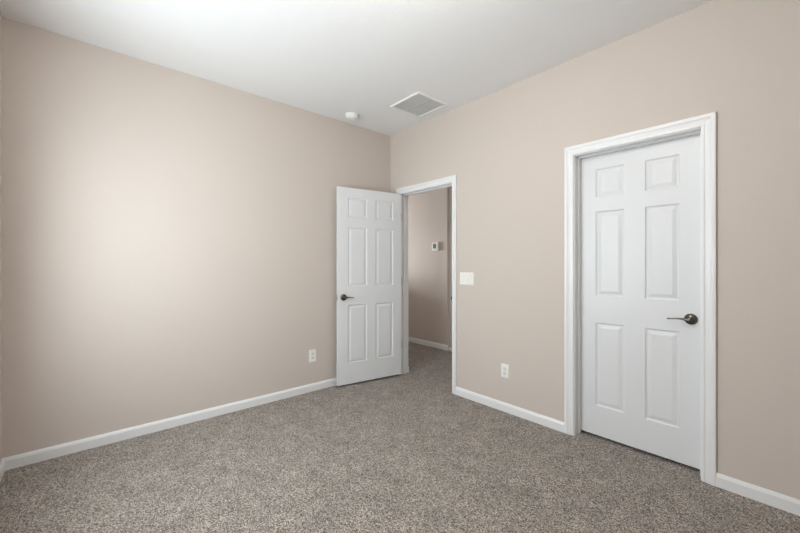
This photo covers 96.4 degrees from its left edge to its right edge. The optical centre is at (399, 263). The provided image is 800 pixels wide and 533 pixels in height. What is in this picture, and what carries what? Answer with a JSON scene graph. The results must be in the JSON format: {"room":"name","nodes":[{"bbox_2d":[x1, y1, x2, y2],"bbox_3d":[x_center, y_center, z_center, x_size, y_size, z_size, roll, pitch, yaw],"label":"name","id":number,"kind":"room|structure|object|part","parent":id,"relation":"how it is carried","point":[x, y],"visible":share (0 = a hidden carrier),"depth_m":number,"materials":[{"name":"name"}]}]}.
{"room":"empty bedroom","nodes":[
{"label":"empty bedroom","id":0,"kind":"room"},
{"bbox_2d":[0,12,1,461],"bbox_3d":[-0.902,-0.123,0.375,0.100,2.743,4.670,0,0,-41],"label":"wall","id":1,"kind":"structure","parent":0,"point":[0,12],"depth_m":2.12,"materials":[{"name":"beige paint"}]},
{"bbox_2d":[0,458,4,481],"bbox_3d":[-0.898,1.212,0.457,0.014,0.074,4.550,0,0,-41],"label":"baseboard","id":2,"kind":"structure","parent":1,"relation":"attached to","point":[2,463],"depth_m":2.10,"materials":[{"name":"white wood"}]},
{"bbox_2d":[2,17,389,457],"bbox_3d":[-1.338,-0.123,3.181,3.150,2.743,0.122,0,0,-41],"label":"wall","id":3,"kind":"structure","parent":0,"point":[169,236],"depth_m":2.66,"materials":[{"name":"beige paint"}]},
{"bbox_2d":[3,378,336,470],"bbox_3d":[-1.256,1.212,3.163,3.050,0.074,0.014,0,0,-41],"label":"baseboard","id":4,"kind":"structure","parent":3,"relation":"attached to","point":[31,457],"depth_m":2.63,"materials":[{"name":"white wood"}]},
{"bbox_2d":[309,349,315,361],"bbox_3d":[-0.859,0.902,3.516,0.074,0.118,0.008,0,0,-41],"label":"wall outlet","id":5,"kind":"object","parent":3,"relation":"attached to","point":[312,353],"visible":1,"depth_m":3.51,"materials":[{"name":"white plastic"}]},
{"bbox_2d":[0,0,712,135],"bbox_3d":[-0.304,-1.534,3.064,4.550,0.080,7.920,0,0,-41],"label":"ceiling","id":6,"kind":"structure","parent":0,"point":[333,59],"depth_m":2.35,"materials":[{"name":"white paint"}]},
{"bbox_2d":[345,112,358,120],"bbox_3d":[-0.482,-1.471,3.581,0.134,0.046,0.134,0,0,-41],"label":"smoke detector","id":7,"kind":"object","parent":6,"relation":"attached to","point":[352,116],"visible":1,"depth_m":3.54,"materials":[{"name":"white plastic"}]},
{"bbox_2d":[390,91,447,117],"bbox_3d":[0.176,-1.488,3.362,0.384,0.012,0.384,0,0,-41],"label":"ceiling vent","id":8,"kind":"object","parent":6,"relation":"in","point":[418,104],"visible":1,"depth_m":3.35,"materials":[{"name":"white metal"}]},
{"bbox_2d":[0,341,799,532],"bbox_3d":[-0.304,1.279,3.064,4.550,0.060,7.920,0,0,-41],"label":"floor","id":9,"kind":"structure","parent":0,"point":[403,453],"depth_m":2.05,"materials":[{"name":"carpet"}]},
{"bbox_2d":[408,187,451,347],"bbox_3d":[0.490,-0.123,5.493,0.140,2.743,4.820,0,0,-41],"label":"wall","id":10,"kind":"structure","parent":0,"point":[428,212],"depth_m":5.42,"materials":[{"name":"beige paint"}]},
{"bbox_2d":[408,337,447,350],"bbox_3d":[0.045,1.212,5.883,0.014,0.074,1.945,0,0,-41],"label":"baseboard","id":11,"kind":"structure","parent":10,"relation":"attached to","point":[410,339],"depth_m":5.43,"materials":[{"name":"white wood"}]},
{"bbox_2d":[432,242,439,250],"bbox_3d":[0.528,-0.261,5.323,0.028,0.132,0.140,0,0,-41],"label":"thermostat","id":12,"kind":"object","parent":10,"relation":"attached to","point":[435,245],"visible":1,"depth_m":5.30,"materials":[{"name":"white plastic"}]},
{"bbox_2d":[390,0,799,499],"bbox_3d":[1.432,-0.123,2.507,0.122,2.743,4.792,0,0,-41],"label":"wall","id":13,"kind":"structure","parent":0,"point":[736,60],"depth_m":2.24,"materials":[{"name":"beige paint"}]},
{"bbox_2d":[396,175,456,394],"bbox_3d":[0.295,0.198,3.788,0.138,2.102,0.873,0,0,-41],"label":"trim","id":14,"kind":"structure","parent":13,"relation":"attached to","point":[450,181],"depth_m":3.82,"materials":[{"name":"white wood"}]},
{"bbox_2d":[336,186,401,385],"bbox_3d":[-0.313,0.223,3.810,0.776,2.008,0.150,0,0,-32],"label":"door","id":15,"kind":"structure","parent":14,"relation":"attached to","point":[369,279],"depth_m":3.78,"materials":[{"name":"white wood"}]},
{"bbox_2d":[460,272,473,284],"bbox_3d":[0.619,0.136,3.331,0.012,0.117,0.162,0,0,-41],"label":"light switch","id":16,"kind":"object","parent":13,"relation":"attached to","point":[466,278],"visible":1,"depth_m":3.32,"materials":[{"name":"white plastic"}]},
{"bbox_2d":[501,363,508,378],"bbox_3d":[0.888,0.906,3.028,0.008,0.118,0.074,0,0,-41],"label":"wall outlet","id":17,"kind":"object","parent":13,"relation":"attached to","point":[504,367],"visible":1,"depth_m":3.02,"materials":[{"name":"white plastic"}]},
{"bbox_2d":[456,387,563,432],"bbox_3d":[0.879,1.212,3.033,0.014,0.074,1.032,0,0,-41],"label":"baseboard","id":18,"kind":"structure","parent":13,"relation":"attached to","point":[540,419],"depth_m":2.96,"materials":[{"name":"white wood"}]},
{"bbox_2d":[564,112,715,486],"bbox_3d":[1.544,0.196,2.368,0.138,2.105,0.846,0,0,-41],"label":"trim","id":19,"kind":"structure","parent":13,"relation":"attached to","point":[704,125],"depth_m":2.20,"materials":[{"name":"white wood"}]},
{"bbox_2d":[581,134,699,468],"bbox_3d":[1.560,0.223,2.381,0.093,2.008,0.705,0,0,-41],"label":"door","id":20,"kind":"structure","parent":13,"relation":"in","point":[640,206],"depth_m":2.36,"materials":[{"name":"white wood"}]},
{"bbox_3d":[1.699,0.335,2.176,0.030,0.027,0.125,0,0,-41],"label":"handle","id":21,"kind":"part","parent":20,"relation":"part of","materials":[{"name":"black metal"}]},
{"bbox_2d":[716,472,799,515],"bbox_3d":[2.331,1.212,1.382,0.014,0.074,1.674,0,0,-41],"label":"baseboard","id":22,"kind":"structure","parent":13,"relation":"attached to","point":[774,499],"depth_m":1.88,"materials":[{"name":"white wood"}]}
]}

